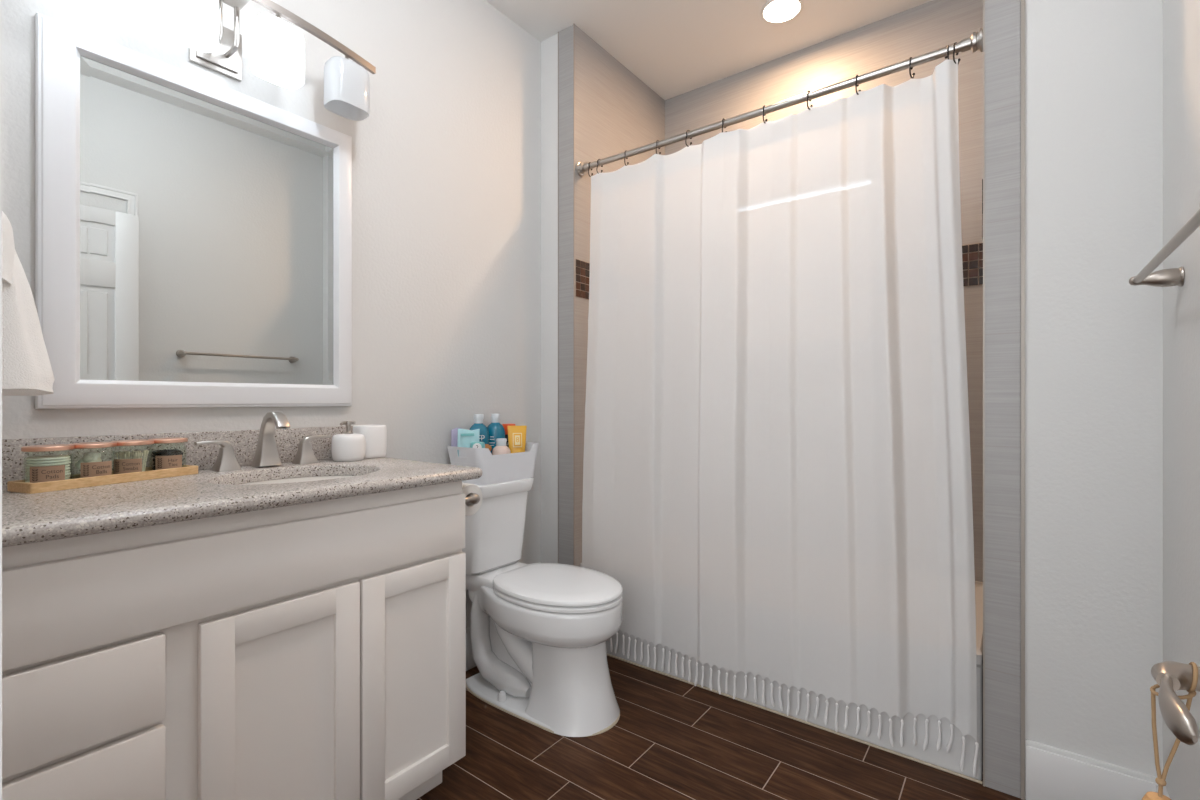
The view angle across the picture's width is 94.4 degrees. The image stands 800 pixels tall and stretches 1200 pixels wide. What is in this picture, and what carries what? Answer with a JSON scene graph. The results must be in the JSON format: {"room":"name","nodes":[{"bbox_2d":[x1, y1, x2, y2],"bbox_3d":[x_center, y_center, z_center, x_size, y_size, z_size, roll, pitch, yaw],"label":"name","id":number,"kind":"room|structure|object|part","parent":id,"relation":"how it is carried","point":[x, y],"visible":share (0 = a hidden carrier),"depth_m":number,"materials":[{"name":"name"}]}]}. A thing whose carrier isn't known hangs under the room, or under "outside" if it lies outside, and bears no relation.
{"room":"bathroom","nodes":[
{"label":"bathroom","id":0,"kind":"room"},
{"bbox_2d":[0,0,1,799],"bbox_3d":[-0.594,-0.265,0.452,2.048,2.790,0.126,0,0,37],"label":"wall","id":1,"kind":"structure","parent":0,"point":[0,0],"depth_m":0.44,"materials":[{"name":"white paint"}]},
{"bbox_3d":[-1.136,-0.325,0.985,0.158,0.178,0.074,0,0,37],"label":"towel ring","id":2,"kind":"object","parent":1,"relation":"attached to","visible":0},
{"bbox_2d":[2,211,54,395],"bbox_3d":[-1.111,-0.173,1.016,0.227,0.331,0.146,0,0,37],"label":"hand towel","id":3,"kind":"object","parent":2,"relation":"hanging from","point":[26,366],"visible":0.97,"depth_m":0.98,"materials":[{"name":"white fabric"}]},
{"bbox_2d":[2,0,540,627],"bbox_3d":[-0.871,-0.265,1.867,0.100,2.790,2.053,0,0,37],"label":"wall","id":4,"kind":"structure","parent":0,"point":[446,156],"depth_m":2.02,"materials":[{"name":"white paint"}]},
{"bbox_2d":[2,426,352,486],"bbox_3d":[-1.075,0.137,1.497,0.019,0.101,0.960,0,0,37],"label":"backsplash","id":5,"kind":"structure","parent":4,"relation":"attached to","point":[244,442],"depth_m":1.47,"materials":[{"name":"stone"}]},
{"bbox_2d":[35,13,351,408],"bbox_3d":[-1.040,-0.423,1.536,0.028,0.886,0.735,0,0,37],"label":"wall mirror","id":6,"kind":"object","parent":4,"relation":"attached to","point":[193,233],"visible":1,"depth_m":1.46,"materials":[{"name":"white paint"}]},
{"bbox_2d":[80,55,333,384],"bbox_3d":[-1.042,-0.429,1.548,0.005,0.768,0.611,0,0,37],"label":"mirror glass","id":7,"kind":"object","parent":6,"relation":"attached to","point":[207,224],"depth_m":1.49,"materials":[{"name":"silver mirror"}]},
{"bbox_2d":[65,0,375,120],"bbox_3d":[-0.987,-0.987,1.477,0.183,0.187,0.823,0,0,37],"label":"vanity light","id":8,"kind":"object","parent":4,"relation":"attached to","point":[277,46],"visible":1,"depth_m":1.51,"materials":[{"name":"white glass"}]},
{"bbox_3d":[-1.161,-0.963,1.213,0.094,0.140,0.124,0,0,37],"label":"lamp shade","id":9,"kind":"part","parent":8,"relation":"part of","materials":[{"name":"white glass"}]},
{"bbox_3d":[-1.015,-0.963,1.366,0.094,0.140,0.124,0,0,37],"label":"lamp shade","id":10,"kind":"part","parent":8,"relation":"part of","materials":[{"name":"white glass"}]},
{"bbox_3d":[-0.991,-1.002,1.480,0.135,0.117,0.060,0,0,37],"label":"arm","id":11,"kind":"part","parent":8,"relation":"part of","materials":[{"name":"silver metal"}]},
{"bbox_3d":[-0.888,-0.963,1.534,0.094,0.140,0.124,0,0,37],"label":"lamp shade","id":12,"kind":"part","parent":8,"relation":"part of","materials":[{"name":"white glass"}]},
{"bbox_3d":[-0.781,-0.963,1.716,0.094,0.140,0.124,0,0,37],"label":"lamp shade","id":13,"kind":"part","parent":8,"relation":"part of","materials":[{"name":"white glass"}]},
{"bbox_2d":[466,627,475,670],"bbox_3d":[-0.499,0.998,2.188,0.108,0.165,0.893,0,0,37],"label":"baseboard","id":14,"kind":"structure","parent":4,"relation":"attached to","point":[470,663],"depth_m":2.22,"materials":[{"name":"white paint"}]},
{"bbox_2d":[559,25,664,566],"bbox_3d":[0.087,-0.265,2.792,0.096,2.790,0.786,0,0,37],"label":"wall","id":15,"kind":"structure","parent":0,"point":[616,112],"depth_m":2.50,"materials":[{"name":"tile"}]},
{"bbox_2d":[558,32,558,562],"bbox_3d":[-0.184,-0.290,2.512,0.004,2.740,0.016,0,0,37],"label":"trim","id":16,"kind":"structure","parent":15,"relation":"attached to","point":[558,32],"depth_m":2.50,"materials":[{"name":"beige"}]},
{"bbox_2d":[486,0,931,99],"bbox_3d":[0.232,-1.700,1.503,2.300,0.080,2.920,0,0,37],"label":"ceiling","id":17,"kind":"structure","parent":0,"point":[674,47],"depth_m":2.48,"materials":[{"name":"white paint"}]},
{"bbox_2d":[760,0,803,23],"bbox_3d":[0.772,-1.656,2.361,0.174,0.006,0.174,0,0,37],"label":"recessed light","id":18,"kind":"object","parent":17,"relation":"in","point":[773,11],"visible":1,"depth_m":2.36,"materials":[{"name":"white glass"}]},
{"bbox_2d":[416,656,1025,799],"bbox_3d":[-0.153,1.105,0.992,2.300,0.050,2.600,0,0,37],"label":"floor","id":19,"kind":"structure","parent":0,"point":[671,738],"depth_m":1.67,"materials":[{"name":"brown wood"}]},
{"bbox_2d":[2,481,465,799],"bbox_3d":[-0.868,0.649,1.322,0.559,0.862,0.930,0,0,37],"label":"vanity cabinet","id":20,"kind":"object","parent":19,"relation":"on","point":[314,650],"visible":0.98,"depth_m":1.09,"materials":[{"name":"white paint"}]},
{"bbox_3d":[-0.852,0.668,0.896,0.020,0.179,0.244,0,0,37],"label":"drawer","id":21,"kind":"part","parent":20,"relation":"part of","materials":[{"name":"white paint"}]},
{"bbox_3d":[-0.852,0.491,0.896,0.020,0.151,0.244,0,0,37],"label":"drawer","id":22,"kind":"part","parent":20,"relation":"part of","materials":[{"name":"white paint"}]},
{"bbox_2d":[2,426,481,546],"bbox_3d":[-0.845,0.152,1.331,0.587,0.132,0.972,0,0,37],"label":"countertop","id":23,"kind":"structure","parent":20,"relation":"on","point":[27,518],"depth_m":1.21,"materials":[{"name":"stone"}]},
{"bbox_2d":[7,465,197,493],"bbox_3d":[-1.116,0.177,1.274,0.089,0.020,0.326,0,0,21],"label":"wooden tray","id":24,"kind":"object","parent":23,"relation":"on","point":[20,486],"visible":0.88,"depth_m":1.21,"materials":[{"name":"brown wood"}]},
{"bbox_2d":[21,444,74,482],"bbox_3d":[-1.157,0.138,1.165,0.080,0.086,0.080,0,0,37],"label":"glass jar","id":25,"kind":"object","parent":24,"relation":"on","point":[50,467],"visible":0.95,"depth_m":1.14,"materials":[{"name":"clear glass"}]},
{"bbox_3d":[-1.157,0.100,1.165,0.080,0.010,0.080,0,0,37],"label":"lid","id":26,"kind":"part","parent":25,"relation":"part of","materials":[{"name":"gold metal"}]},
{"bbox_2d":[71,442,116,477],"bbox_3d":[-1.129,0.138,1.238,0.080,0.086,0.080,0,0,37],"label":"glass jar","id":27,"kind":"object","parent":24,"relation":"on","point":[91,464],"visible":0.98,"depth_m":1.22,"materials":[{"name":"clear glass"}]},
{"bbox_3d":[-1.129,0.100,1.238,0.080,0.010,0.080,0,0,37],"label":"lid","id":28,"kind":"part","parent":27,"relation":"part of","materials":[{"name":"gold metal"}]},
{"bbox_2d":[111,439,153,473],"bbox_3d":[-1.101,0.138,1.310,0.080,0.086,0.080,0,0,37],"label":"glass jar","id":29,"kind":"object","parent":24,"relation":"on","point":[122,465],"visible":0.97,"depth_m":1.28,"materials":[{"name":"clear glass"}]},
{"bbox_3d":[-1.101,0.100,1.310,0.080,0.010,0.080,0,0,37],"label":"lid","id":30,"kind":"part","parent":29,"relation":"part of","materials":[{"name":"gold metal"}]},
{"bbox_2d":[148,437,187,469],"bbox_3d":[-1.074,0.138,1.381,0.080,0.086,0.080,0,0,37],"label":"glass jar","id":31,"kind":"object","parent":24,"relation":"on","point":[169,458],"visible":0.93,"depth_m":1.36,"materials":[{"name":"clear glass"}]},
{"bbox_2d":[157,458,161,467],"bbox_3d":[-1.064,0.153,1.343,0.010,0.025,0.001,0,0,-14],"label":"print","id":32,"kind":"object","parent":31,"relation":"attached to","point":[159,460],"depth_m":1.34,"materials":[{"name":"brown paper"}]},
{"bbox_3d":[-1.074,0.100,1.381,0.080,0.010,0.080,0,0,37],"label":"lid","id":33,"kind":"part","parent":31,"relation":"part of","materials":[{"name":"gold metal"}]},
{"bbox_2d":[194,411,329,471],"bbox_3d":[-0.902,0.112,1.538,0.140,0.160,0.345,0,0,37],"label":"faucet","id":34,"kind":"object","parent":23,"relation":"on","point":[266,454],"visible":0.99,"depth_m":1.54,"materials":[{"name":"silver metal"}]},
{"bbox_3d":[-1.012,0.117,1.457,0.025,0.022,0.083,0,0,37],"label":"lever","id":35,"kind":"part","parent":34,"relation":"part of","materials":[{"name":"silver metal"}]},
{"bbox_3d":[-0.994,0.157,1.480,0.055,0.060,0.055,0,0,37],"label":"handle","id":36,"kind":"part","parent":34,"relation":"part of","materials":[{"name":"silver metal"}]},
{"bbox_3d":[-0.904,0.112,1.537,0.138,0.160,0.060,0,0,37],"label":"spout","id":37,"kind":"part","parent":34,"relation":"part of","materials":[{"name":"silver metal"}]},
{"bbox_3d":[-0.872,0.157,1.643,0.055,0.060,0.055,0,0,37],"label":"handle","id":38,"kind":"part","parent":34,"relation":"part of","materials":[{"name":"silver metal"}]},
{"bbox_3d":[-0.854,0.117,1.666,0.025,0.022,0.083,0,0,37],"label":"lever","id":39,"kind":"part","parent":34,"relation":"part of","materials":[{"name":"silver metal"}]},
{"bbox_2d":[237,475,353,484],"bbox_3d":[-0.765,0.294,1.419,0.359,0.151,0.431,0,0,37],"label":"sink basin","id":40,"kind":"object","parent":23,"relation":"in","point":[312,478],"visible":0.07,"depth_m":1.53,"materials":[{"name":"white ceramic"}]},
{"bbox_2d":[331,421,364,461],"bbox_3d":[-0.778,0.126,1.720,0.095,0.122,0.095,0,0,37],"label":"soap dispenser","id":41,"kind":"object","parent":23,"relation":"on","point":[349,446],"visible":1,"depth_m":1.68,"materials":[{"name":"white ceramic"}]},
{"bbox_2d":[352,425,386,458],"bbox_3d":[-0.750,0.135,1.809,0.091,0.105,0.091,0,0,37],"label":"tumbler","id":42,"kind":"object","parent":23,"relation":"on","point":[375,435],"visible":0.77,"depth_m":1.78,"materials":[{"name":"white ceramic"}]},
{"bbox_3d":[-0.653,0.697,1.160,0.020,0.557,0.312,0,0,37],"label":"door","id":43,"kind":"part","parent":20,"relation":"part of","materials":[{"name":"white paint"}]},
{"bbox_3d":[-0.657,0.697,1.163,0.009,0.451,0.206,0,0,37],"label":"door panel","id":44,"kind":"part","parent":20,"relation":"part of","materials":[{"name":"white paint"}]},
{"bbox_3d":[-0.465,0.697,1.409,0.020,0.557,0.300,0,0,37],"label":"door","id":45,"kind":"part","parent":20,"relation":"part of","materials":[{"name":"white paint"}]},
{"bbox_3d":[-0.469,0.697,1.412,0.009,0.451,0.194,0,0,37],"label":"door panel","id":46,"kind":"part","parent":20,"relation":"part of","materials":[{"name":"white paint"}]},
{"bbox_2d":[465,493,479,504],"bbox_3d":[-0.434,0.285,1.623,0.180,0.038,0.074,0,0,37],"label":"toilet paper holder","id":47,"kind":"object","parent":20,"relation":"attached to","point":[474,498],"visible":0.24,"depth_m":1.59,"materials":[{"name":"metal"}]},
{"bbox_2d":[462,483,481,515],"bbox_3d":[-0.418,0.290,1.645,0.106,0.092,0.092,0,0,37],"label":"toilet paper roll","id":48,"kind":"object","parent":47,"relation":"on","point":[467,489],"visible":0.3,"depth_m":1.62,"materials":[{"name":"white paper"}]},
{"bbox_2d":[462,478,622,736],"bbox_3d":[-0.229,0.697,2.039,0.696,0.767,0.374,0,0,37],"label":"toilet","id":49,"kind":"object","parent":19,"relation":"on","point":[540,632],"visible":0.95,"depth_m":1.90,"materials":[{"name":"white ceramic"}]},
{"bbox_2d":[447,442,538,484],"bbox_3d":[-0.417,0.244,2.194,0.198,0.138,0.329,0,0,37],"label":"storage basket","id":50,"kind":"object","parent":49,"relation":"on","point":[500,468],"visible":0.8,"depth_m":2.09,"materials":[{"name":"white plastic"}]},
{"bbox_2d":[451,428,461,446],"bbox_3d":[-0.547,0.208,2.144,0.059,0.202,0.024,0,0,-40],"label":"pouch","id":51,"kind":"object","parent":50,"relation":"in","point":[454,432],"visible":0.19,"depth_m":2.13,"materials":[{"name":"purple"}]},
{"bbox_2d":[457,429,479,456],"bbox_3d":[-0.501,0.209,2.118,0.084,0.201,0.037,0,0,-34],"label":"pouch","id":52,"kind":"object","parent":50,"relation":"in","point":[465,437],"visible":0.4,"depth_m":2.10,"materials":[{"name":"teal plastic"}]},
{"bbox_2d":[470,442,484,447],"bbox_3d":[-0.461,0.233,2.094,0.056,0.151,0.059,0,0,-9],"label":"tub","id":53,"kind":"object","parent":50,"relation":"in","point":[472,444],"visible":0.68,"depth_m":2.07,"materials":[{"name":"teal plastic"}]},
{"bbox_2d":[469,414,488,443],"bbox_3d":[-0.477,0.182,2.191,0.087,0.254,0.082,0,0,37],"label":"shampoo bottle","id":54,"kind":"object","parent":50,"relation":"in","point":[478,418],"visible":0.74,"depth_m":2.17,"materials":[{"name":"teal plastic"}]},
{"bbox_2d":[485,444,491,451],"bbox_3d":[-0.448,0.236,2.155,0.044,0.131,0.061,0,0,37],"label":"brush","id":55,"kind":"object","parent":50,"relation":"in","point":[488,446],"visible":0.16,"depth_m":2.15,"materials":[{"name":"orange plastic"}]},
{"bbox_2d":[487,413,505,453],"bbox_3d":[-0.426,0.182,2.262,0.082,0.254,0.082,0,0,37],"label":"shampoo bottle","id":56,"kind":"object","parent":50,"relation":"in","point":[496,430],"visible":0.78,"depth_m":2.23,"materials":[{"name":"teal plastic"}]},
{"bbox_2d":[492,438,510,454],"bbox_3d":[-0.385,0.229,2.169,0.074,0.159,0.074,0,0,37],"label":"lotion bottle","id":57,"kind":"object","parent":50,"relation":"in","point":[501,448],"visible":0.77,"depth_m":2.15,"materials":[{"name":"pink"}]},
{"bbox_2d":[502,424,515,446],"bbox_3d":[-0.382,0.204,2.324,0.057,0.210,0.057,0,0,-9],"label":"toiletry bottle","id":58,"kind":"object","parent":50,"relation":"in","point":[505,426],"visible":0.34,"depth_m":2.30,"materials":[{"name":"orange plastic"}]},
{"bbox_2d":[508,426,526,452],"bbox_3d":[-0.335,0.206,2.246,0.052,0.205,0.060,0,0,37],"label":"toiletry tube","id":59,"kind":"object","parent":50,"relation":"in","point":[516,434],"visible":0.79,"depth_m":2.24,"materials":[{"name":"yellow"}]},
{"bbox_3d":[-0.332,0.161,2.235,0.036,0.057,0.015,0,0,-15],"label":"print frame","id":60,"kind":"part","parent":59,"relation":"part of","materials":[{"name":"beige"}]},
{"bbox_3d":[-0.435,0.510,2.191,0.183,0.292,0.334,0,0,37],"label":"tank","id":61,"kind":"part","parent":49,"relation":"part of","materials":[{"name":"white ceramic"}]},
{"bbox_3d":[-0.428,0.338,2.185,0.202,0.050,0.358,0,0,37],"label":"tank lid","id":62,"kind":"part","parent":49,"relation":"part of","materials":[{"name":"white ceramic"}]},
{"bbox_3d":[-0.142,0.674,1.973,0.478,0.018,0.366,0,0,37],"label":"seat","id":63,"kind":"part","parent":49,"relation":"part of","materials":[{"name":"white plastic"}]},
{"bbox_3d":[-0.143,0.648,1.974,0.480,0.026,0.368,0,0,37],"label":"seat","id":64,"kind":"part","parent":49,"relation":"part of","materials":[{"name":"white plastic"}]},
{"bbox_2d":[580,562,982,783],"bbox_3d":[0.716,0.900,2.317,1.482,0.360,0.779,0,0,37],"label":"bathtub","id":65,"kind":"object","parent":19,"relation":"on","point":[949,762],"visible":0.21,"depth_m":1.80,"materials":[{"name":"white ceramic"}]},
{"bbox_2d":[665,0,982,581],"bbox_3d":[0.979,-0.265,2.673,1.663,2.790,0.103,0,0,37],"label":"wall","id":66,"kind":"structure","parent":0,"point":[933,25],"depth_m":2.37,"materials":[{"name":"tile"}]},
{"bbox_2d":[541,0,1162,776],"bbox_3d":[0.574,-0.265,2.001,2.048,2.790,0.100,0,0,37],"label":"wall","id":67,"kind":"structure","parent":0,"point":[1094,68],"depth_m":1.43,"materials":[{"name":"white paint"}]},
{"bbox_2d":[573,0,984,786],"bbox_3d":[0.480,-0.290,2.004,1.494,2.740,0.004,0,0,37],"label":"trim","id":68,"kind":"structure","parent":67,"relation":"attached to","point":[983,0],"depth_m":1.55,"materials":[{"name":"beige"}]},
{"bbox_2d":[576,27,982,175],"bbox_3d":[0.505,-1.032,2.037,1.485,0.064,0.064,0,0,37],"label":"curtain rod","id":69,"kind":"object","parent":67,"relation":"attached to","point":[974,43],"visible":0.93,"depth_m":1.88,"materials":[{"name":"silver metal"}]},
{"bbox_2d":[685,130,691,146],"bbox_3d":[0.346,-1.013,2.153,0.040,0.070,0.015,0,0,-44],"label":"curtain ring","id":70,"kind":"object","parent":69,"relation":"hanging from","point":[687,130],"visible":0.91,"depth_m":2.14,"materials":[{"name":"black metal"}]},
{"bbox_2d":[763,105,766,122],"bbox_3d":[0.586,-1.013,1.973,0.015,0.070,0.040,0,0,25],"label":"curtain ring","id":71,"kind":"object","parent":69,"relation":"hanging from","point":[765,121],"visible":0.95,"depth_m":1.96,"materials":[{"name":"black metal"}]},
{"bbox_2d":[807,90,812,109],"bbox_3d":[0.710,-1.013,1.879,0.015,0.070,0.040,0,0,37],"label":"curtain ring","id":72,"kind":"object","parent":69,"relation":"hanging from","point":[808,90],"visible":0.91,"depth_m":1.87,"materials":[{"name":"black metal"}]},
{"bbox_2d":[855,75,860,94],"bbox_3d":[0.831,-1.013,1.788,0.015,0.070,0.040,0,0,34],"label":"curtain ring","id":73,"kind":"object","parent":69,"relation":"hanging from","point":[856,85],"visible":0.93,"depth_m":1.78,"materials":[{"name":"black metal"}]},
{"bbox_2d":[909,57,914,78],"bbox_3d":[0.953,-1.013,1.696,0.015,0.070,0.040,0,0,37],"label":"curtain ring","id":74,"kind":"object","parent":69,"relation":"hanging from","point":[910,67],"visible":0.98,"depth_m":1.69,"materials":[{"name":"black metal"}]},
{"bbox_2d":[945,45,948,59],"bbox_3d":[1.029,-1.013,1.640,0.015,0.070,0.040,0,0,23],"label":"curtain ring","id":75,"kind":"object","parent":69,"relation":"hanging from","point":[947,46],"visible":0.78,"depth_m":1.63,"materials":[{"name":"black metal"}]},
{"bbox_2d":[953,42,960,63],"bbox_3d":[1.044,-1.013,1.626,0.040,0.070,0.015,0,0,-41],"label":"curtain ring","id":76,"kind":"object","parent":69,"relation":"hanging from","point":[959,59],"visible":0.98,"depth_m":1.62,"materials":[{"name":"black metal"}]},
{"bbox_2d":[1025,739,1157,799],"bbox_3d":[1.252,0.998,1.418,0.264,0.165,0.014,0,0,37],"label":"baseboard","id":77,"kind":"structure","parent":67,"relation":"attached to","point":[1051,773],"depth_m":1.43,"materials":[{"name":"white paint"}]},
{"bbox_2d":[982,0,1020,797],"bbox_3d":[1.342,-0.265,1.846,0.087,2.790,0.786,0,0,37],"label":"wall","id":78,"kind":"structure","parent":0,"point":[1002,17],"depth_m":1.53,"materials":[{"name":"tile"}]},
{"bbox_2d":[1021,0,1024,799],"bbox_3d":[1.148,-0.290,1.508,0.009,2.740,0.016,0,0,37],"label":"trim","id":79,"kind":"structure","parent":78,"relation":"attached to","point":[1022,1],"depth_m":1.50,"materials":[{"name":"beige"}]},
{"bbox_2d":[1151,661,1199,744],"bbox_3d":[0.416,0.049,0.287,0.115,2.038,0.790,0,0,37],"label":"door handle","id":80,"kind":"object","parent":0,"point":[1171,676],"depth_m":0.50,"materials":[{"name":"silver metal"}]},
{"bbox_2d":[1142,662,1197,799],"bbox_3d":[0.569,0.350,0.555,0.039,0.182,0.038,0,0,37],"label":"rope","id":81,"kind":"object","parent":80,"relation":"hanging from","point":[1160,780],"visible":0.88,"depth_m":0.56,"materials":[{"name":"beige fabric"}]},
{"bbox_2d":[1163,0,1199,799],"bbox_3d":[0.844,-0.265,0.574,0.100,2.790,2.053,0,0,37],"label":"wall","id":82,"kind":"structure","parent":0,"point":[1181,18],"depth_m":1.19,"materials":[{"name":"white paint"}]},
{"bbox_2d":[1156,786,1169,797],"bbox_3d":[0.803,0.998,0.615,0.014,0.165,1.818,0,0,37],"label":"baseboard","id":83,"kind":"structure","parent":82,"relation":"attached to","point":[1165,792],"depth_m":1.30,"materials":[{"name":"white paint"}]},
{"bbox_2d":[1129,204,1199,286],"bbox_3d":[1.024,-0.263,0.966,0.083,0.043,0.648,0,0,37],"label":"towel bar","id":84,"kind":"object","parent":82,"relation":"attached to","point":[1173,276],"visible":1,"depth_m":1.13,"materials":[{"name":"silver metal"}]},
{"bbox_3d":[1.206,-0.263,1.207,0.083,0.043,0.043,0,0,37],"label":"post","id":85,"kind":"part","parent":84,"relation":"part of","materials":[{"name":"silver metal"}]},
{"label":"curtain ring","id":86,"kind":"object","parent":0,"visible":0},
{"bbox_2d":[582,59,978,776],"bbox_3d":[0.500,0.035,1.998,1.431,2.054,0.135,0,0,37],"label":"shower curtain","id":87,"kind":"object","parent":86,"relation":"hanging from","point":[777,483],"visible":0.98,"depth_m":1.86,"materials":[{"name":"fabric"}]}
]}

